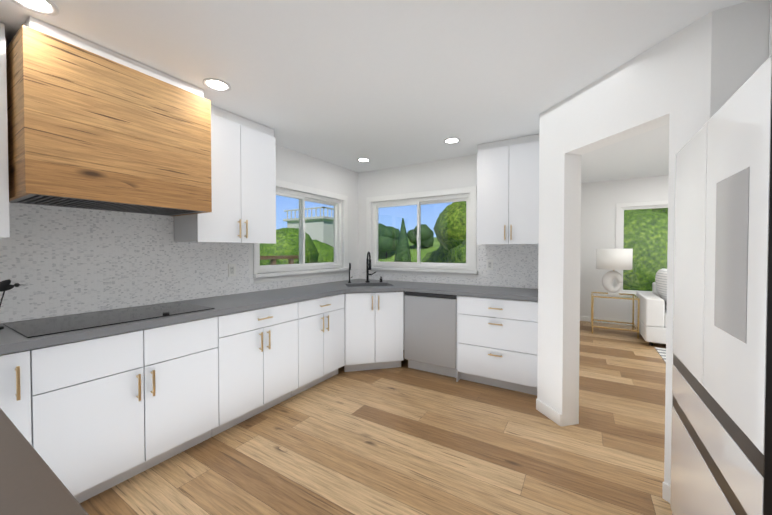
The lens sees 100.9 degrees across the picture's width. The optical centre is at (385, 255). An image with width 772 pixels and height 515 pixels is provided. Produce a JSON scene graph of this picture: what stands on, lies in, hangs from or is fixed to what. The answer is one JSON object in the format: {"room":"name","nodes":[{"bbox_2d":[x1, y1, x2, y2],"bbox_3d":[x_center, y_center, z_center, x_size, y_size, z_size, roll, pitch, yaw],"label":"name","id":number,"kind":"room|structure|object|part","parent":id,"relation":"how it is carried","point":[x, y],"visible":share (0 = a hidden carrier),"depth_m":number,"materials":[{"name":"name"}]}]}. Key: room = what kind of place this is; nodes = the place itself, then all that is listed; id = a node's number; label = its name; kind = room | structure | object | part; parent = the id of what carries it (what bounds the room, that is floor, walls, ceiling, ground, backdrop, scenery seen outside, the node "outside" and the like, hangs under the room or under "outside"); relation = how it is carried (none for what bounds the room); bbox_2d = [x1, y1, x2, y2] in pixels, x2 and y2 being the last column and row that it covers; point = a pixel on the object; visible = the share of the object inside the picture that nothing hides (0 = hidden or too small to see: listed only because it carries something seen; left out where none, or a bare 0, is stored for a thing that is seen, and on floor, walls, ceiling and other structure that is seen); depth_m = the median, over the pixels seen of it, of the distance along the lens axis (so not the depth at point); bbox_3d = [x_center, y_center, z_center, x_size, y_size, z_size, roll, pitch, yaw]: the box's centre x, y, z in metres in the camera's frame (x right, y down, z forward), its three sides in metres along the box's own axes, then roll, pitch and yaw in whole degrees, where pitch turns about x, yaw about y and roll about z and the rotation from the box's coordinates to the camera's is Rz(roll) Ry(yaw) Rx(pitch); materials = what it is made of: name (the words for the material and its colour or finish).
{"room":"kitchen","nodes":[
{"label":"kitchen","id":0,"kind":"room"},
{"bbox_2d":[0,145,358,322],"bbox_3d":[-2.242,-0.084,1.763,0.160,2.750,7.090,1,1,32],"label":"wall","id":1,"kind":"structure","parent":0,"point":[57,261],"depth_m":2.25,"materials":[{"name":"tile"}]},
{"bbox_2d":[0,23,9,237],"bbox_3d":[-2.187,-0.613,1.338,0.384,1.051,0.738,1,1,32],"label":"upper cabinet","id":2,"kind":"object","parent":1,"relation":"attached to","point":[4,206],"visible":1,"depth_m":1.56,"materials":[{"name":"white wood"}]},
{"bbox_2d":[6,16,211,215],"bbox_3d":[-1.680,-0.727,1.995,0.539,0.848,0.877,1,1,32],"label":"range hood","id":3,"kind":"object","parent":1,"relation":"attached to","point":[92,125],"visible":0.96,"depth_m":1.73,"materials":[{"name":"brown wood"}]},
{"bbox_2d":[174,105,275,243],"bbox_3d":[-1.332,-0.636,2.721,0.384,1.051,0.706,1,1,32],"label":"upper cabinet","id":4,"kind":"object","parent":1,"relation":"attached to","point":[243,167],"visible":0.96,"depth_m":2.62,"materials":[{"name":"white wood"}]},
{"bbox_2d":[228,264,235,276],"bbox_3d":[-1.417,0.131,2.937,0.011,0.116,0.072,1,1,32],"label":"electrical outlet","id":5,"kind":"object","parent":1,"relation":"attached to","point":[231,270],"visible":1,"depth_m":2.93,"materials":[{"name":"plastic"}]},
{"bbox_2d":[253,179,348,282],"bbox_3d":[-0.947,-0.278,3.783,0.165,1.070,1.485,1,1,32],"label":"window","id":6,"kind":"structure","parent":1,"relation":"in","point":[282,273],"depth_m":3.77,"materials":[{"name":"paint"}]},
{"bbox_2d":[0,0,750,172],"bbox_3d":[-0.503,-1.191,0.669,4.150,0.120,6.990,1,1,32],"label":"ceiling","id":7,"kind":"structure","parent":0,"point":[379,84],"depth_m":1.83,"materials":[{"name":"paint"}]},
{"bbox_2d":[11,0,58,15],"bbox_3d":[-1.586,-1.141,1.427,0.172,0.013,0.172,1,1,32],"label":"recessed light","id":8,"kind":"object","parent":7,"relation":"in","point":[47,7],"visible":1,"depth_m":1.46,"materials":[{"name":"white plastic"}]},
{"bbox_2d":[202,78,230,91],"bbox_3d":[-1.139,-1.153,2.150,0.172,0.013,0.172,1,1,32],"label":"recessed light","id":9,"kind":"object","parent":7,"relation":"in","point":[216,84],"visible":1,"depth_m":2.14,"materials":[{"name":"white plastic"}]},
{"bbox_2d":[357,158,369,161],"bbox_3d":[-0.277,-1.183,3.933,0.172,0.013,0.172,1,1,32],"label":"recessed light","id":10,"kind":"object","parent":7,"relation":"in","point":[363,160],"visible":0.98,"depth_m":3.93,"materials":[{"name":"white plastic"}]},
{"bbox_2d":[443,138,460,143],"bbox_3d":[0.671,-1.171,3.242,0.172,0.013,0.172,1,1,32],"label":"recessed light","id":11,"kind":"object","parent":7,"relation":"in","point":[451,140],"visible":1,"depth_m":3.23,"materials":[{"name":"white plastic"}]},
{"bbox_2d":[80,321,671,514],"bbox_3d":[2.090,1.353,1.054,8.300,0.100,10.400,1,1,32],"label":"floor","id":12,"kind":"structure","parent":0,"point":[403,439],"depth_m":2.08,"materials":[{"name":"brown wood"}]},
{"bbox_2d":[0,350,31,444],"bbox_3d":[-1.923,0.859,1.524,0.664,0.873,0.209,1,1,32],"label":"base cabinet","id":13,"kind":"object","parent":12,"relation":"on","point":[15,394],"visible":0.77,"depth_m":1.41,"materials":[{"name":"white wood"}]},
{"bbox_2d":[0,408,88,514],"bbox_3d":[-1.497,0.851,0.733,2.221,0.915,0.696,1,1,32],"label":"countertop","id":14,"kind":"structure","parent":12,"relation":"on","point":[31,483],"depth_m":0.56,"materials":[{"name":"grey stone"}]},
{"bbox_2d":[30,316,218,502],"bbox_3d":[-1.637,0.851,1.986,0.664,0.873,0.873,1,1,32],"label":"base cabinet","id":15,"kind":"object","parent":12,"relation":"on","point":[108,411],"visible":0.6,"depth_m":1.75,"materials":[{"name":"white wood"}]},
{"bbox_2d":[212,302,297,436],"bbox_3d":[-1.216,0.840,2.667,0.664,0.873,0.721,1,1,32],"label":"base cabinet","id":16,"kind":"object","parent":12,"relation":"on","point":[257,361],"visible":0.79,"depth_m":2.46,"materials":[{"name":"white wood"}]},
{"bbox_2d":[291,294,344,396],"bbox_3d":[-0.856,0.830,3.250,0.664,0.873,0.645,1,1,32],"label":"base cabinet","id":17,"kind":"object","parent":12,"relation":"on","point":[321,339],"visible":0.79,"depth_m":3.06,"materials":[{"name":"white wood"}]},
{"bbox_2d":[343,291,403,371],"bbox_3d":[-0.186,0.822,3.736,0.643,0.873,0.668,0,1,-13],"label":"base cabinet","id":18,"kind":"object","parent":12,"relation":"on","point":[374,330],"visible":0.75,"depth_m":3.45,"materials":[{"name":"white wood"}]},
{"bbox_2d":[0,252,537,354],"bbox_3d":[-0.287,0.293,2.468,2.444,0.647,3.539,1,1,32],"label":"countertop","id":19,"kind":"structure","parent":18,"relation":"on","point":[18,336],"depth_m":2.20,"materials":[{"name":"grey stone"}]},
{"bbox_2d":[0,279,19,329],"bbox_3d":[-1.986,0.250,1.669,0.124,0.254,0.160,1,1,32],"label":"bird","id":20,"kind":"object","parent":19,"relation":"on","point":[5,285],"visible":1,"depth_m":1.66},
{"bbox_2d":[3,302,214,337],"bbox_3d":[-1.641,0.364,1.981,0.510,0.016,0.880,1,1,32],"label":"cooktop","id":21,"kind":"object","parent":19,"relation":"in","point":[79,322],"depth_m":1.85,"materials":[{"name":"black glass"}]},
{"bbox_2d":[348,263,351,282],"bbox_3d":[-0.438,0.210,3.969,0.062,0.256,0.127,0,1,-13],"label":"faucet","id":22,"kind":"object","parent":19,"relation":"on","point":[349,263],"depth_m":4.00,"materials":[{"name":"black metal"}]},
{"bbox_2d":[365,252,375,282],"bbox_3d":[-0.175,0.141,3.992,0.140,0.394,0.217,0,1,-13],"label":"faucet","id":23,"kind":"object","parent":19,"relation":"on","point":[368,261],"depth_m":4.05,"materials":[{"name":"black metal"}]},
{"bbox_2d":[404,292,456,377],"bbox_3d":[0.605,0.825,3.607,0.592,0.871,0.584,1,1,32],"label":"dishwasher","id":24,"kind":"object","parent":12,"relation":"on","point":[430,332],"visible":0.69,"depth_m":3.36,"materials":[{"name":"silver metal"}]},
{"bbox_2d":[456,295,460,381],"bbox_3d":[0.878,0.827,3.468,0.011,0.872,0.627,1,1,32],"label":"cabinet filler","id":25,"kind":"object","parent":12,"relation":"on","point":[458,376],"visible":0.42,"depth_m":3.20,"materials":[{"name":"white wood"}]},
{"bbox_2d":[458,296,537,394],"bbox_3d":[1.191,0.830,3.253,0.743,0.873,0.664,1,1,32],"label":"drawers","id":26,"kind":"object","parent":12,"relation":"on","point":[497,342],"visible":0.75,"depth_m":2.99,"materials":[{"name":"white wood"}]},
{"bbox_2d":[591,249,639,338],"bbox_3d":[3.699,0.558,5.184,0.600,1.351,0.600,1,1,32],"label":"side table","id":27,"kind":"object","parent":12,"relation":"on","point":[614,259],"visible":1,"depth_m":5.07,"materials":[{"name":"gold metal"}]},
{"bbox_2d":[596,249,632,295],"bbox_3d":[3.699,0.258,5.179,0.480,0.750,0.480,1,1,32],"label":"lamp","id":28,"kind":"object","parent":27,"relation":"on","point":[608,259],"depth_m":5.07,"materials":[{"name":"ceramic"}]},
{"bbox_2d":[636,268,666,345],"bbox_3d":[4.763,0.717,4.217,2.200,1.067,0.950,1,1,32],"label":"sofa","id":29,"kind":"object","parent":12,"relation":"on","point":[652,316],"visible":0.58,"depth_m":4.39,"materials":[{"name":"fabric"}]},
{"bbox_2d":[655,268,666,304],"bbox_3d":[4.048,0.485,4.520,0.324,0.614,0.670,1,1,32],"label":"pillow","id":30,"kind":"object","parent":29,"relation":"on","point":[661,276],"depth_m":4.51,"materials":[{"name":"white fabric"}]},
{"bbox_2d":[655,347,665,362],"bbox_3d":[4.131,1.263,3.118,2.100,0.010,1.560,1,1,32],"label":"rug","id":31,"kind":"object","parent":12,"relation":"on","point":[661,352],"visible":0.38,"depth_m":4.10,"materials":[{"name":"white fabric"}]},
{"bbox_2d":[670,55,771,514],"bbox_3d":[1.490,0.412,0.954,0.791,1.785,0.924,1,1,32],"label":"fridge","id":32,"kind":"object","parent":12,"relation":"on","point":[721,449],"visible":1,"depth_m":0.98,"materials":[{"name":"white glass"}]},
{"bbox_2d":[358,154,530,349],"bbox_3d":[0.684,-0.122,4.033,2.450,2.750,0.150,1,1,32],"label":"wall","id":33,"kind":"structure","parent":0,"point":[455,172],"depth_m":4.15,"materials":[{"name":"paint"}]},
{"bbox_2d":[365,186,477,277],"bbox_3d":[0.417,-0.284,4.145,1.575,1.070,0.165,1,1,32],"label":"window","id":34,"kind":"structure","parent":33,"relation":"in","point":[467,269],"depth_m":4.09,"materials":[{"name":"paint"}]},
{"bbox_2d":[359,244,538,288],"bbox_3d":[0.642,0.096,3.968,2.447,0.484,0.009,1,1,32],"label":"backsplash","id":35,"kind":"structure","parent":33,"relation":"attached to","point":[515,265],"depth_m":3.57,"materials":[{"name":"tile"}]},
{"bbox_2d":[487,260,492,269],"bbox_3d":[1.180,0.100,3.623,0.072,0.116,0.011,1,1,32],"label":"electrical outlet","id":36,"kind":"object","parent":35,"relation":"attached to","point":[489,264],"visible":1,"depth_m":3.62,"materials":[{"name":"plastic"}]},
{"bbox_2d":[477,134,538,244],"bbox_3d":[1.308,-0.646,3.320,0.640,1.051,0.384,1,1,32],"label":"upper cabinet","id":37,"kind":"object","parent":33,"relation":"attached to","point":[507,191],"visible":0.92,"depth_m":3.19,"materials":[{"name":"white wood"}]},
{"bbox_2d":[537,12,711,485],"bbox_3d":[1.466,-0.089,2.091,0.150,2.750,1.156,0,1,-13],"label":"wall","id":38,"kind":"structure","parent":0,"point":[664,82],"depth_m":2.19,"materials":[{"name":"paint"}]},
{"bbox_2d":[536,399,670,502],"bbox_3d":[1.384,1.240,2.104,0.013,0.090,1.136,0,1,-13],"label":"baseboard","id":39,"kind":"structure","parent":38,"relation":"attached to","point":[553,415],"depth_m":2.44,"materials":[{"name":"paint"}]},
{"bbox_2d":[580,175,668,320],"bbox_3d":[5.891,-0.133,4.705,5.700,2.750,0.150,1,1,32],"label":"wall","id":40,"kind":"structure","parent":0,"point":[600,200],"depth_m":5.81,"materials":[{"name":"paint"}]},
{"bbox_2d":[580,316,635,325],"bbox_3d":[5.848,1.198,4.656,5.398,0.090,0.013,1,1,32],"label":"baseboard","id":41,"kind":"structure","parent":40,"relation":"attached to","point":[585,318],"depth_m":5.79,"materials":[{"name":"paint"}]},
{"bbox_2d":[615,200,667,297],"bbox_3d":[5.061,-0.096,5.189,2.160,1.660,0.131,1,1,32],"label":"living room window","id":42,"kind":"structure","parent":40,"relation":"in","point":[620,227],"depth_m":5.63,"materials":[{"name":"paint"}]},
{"bbox_2d":[581,124,668,182],"bbox_3d":[4.593,-1.363,2.584,5.700,0.120,5.087,1,1,32],"label":"ceiling","id":43,"kind":"structure","parent":0,"point":[645,154],"depth_m":4.41,"materials":[{"name":"paint"}]},
{"bbox_2d":[710,0,769,117],"bbox_3d":[3.642,-0.059,0.291,4.883,2.750,0.150,1,1,32],"label":"wall","id":44,"kind":"structure","parent":0,"point":[740,46],"depth_m":1.45,"materials":[{"name":"paint"}]},
{"bbox_2d":[769,0,771,56],"bbox_3d":[1.613,-0.843,0.818,0.498,0.580,1.061,1,1,32],"label":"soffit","id":45,"kind":"structure","parent":0,"point":[770,37],"depth_m":1.39,"materials":[{"name":"paint"}]},
{"label":"outside","id":46,"kind":"structure","parent":0,"visible":0},
{"bbox_2d":[260,201,667,290],"bbox_3d":[-2.617,8.508,48.709,210.000,25.200,200.000,1,1,32],"label":"landscape","id":47,"kind":"structure","parent":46,"point":[290,254],"depth_m":9.22,"materials":[{"name":"green plant"}]},
{"bbox_3d":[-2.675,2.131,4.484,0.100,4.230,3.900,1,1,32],"label":"railing","id":48,"kind":"part","parent":47,"relation":"part of","materials":[{"name":"brown wood"}]}
]}

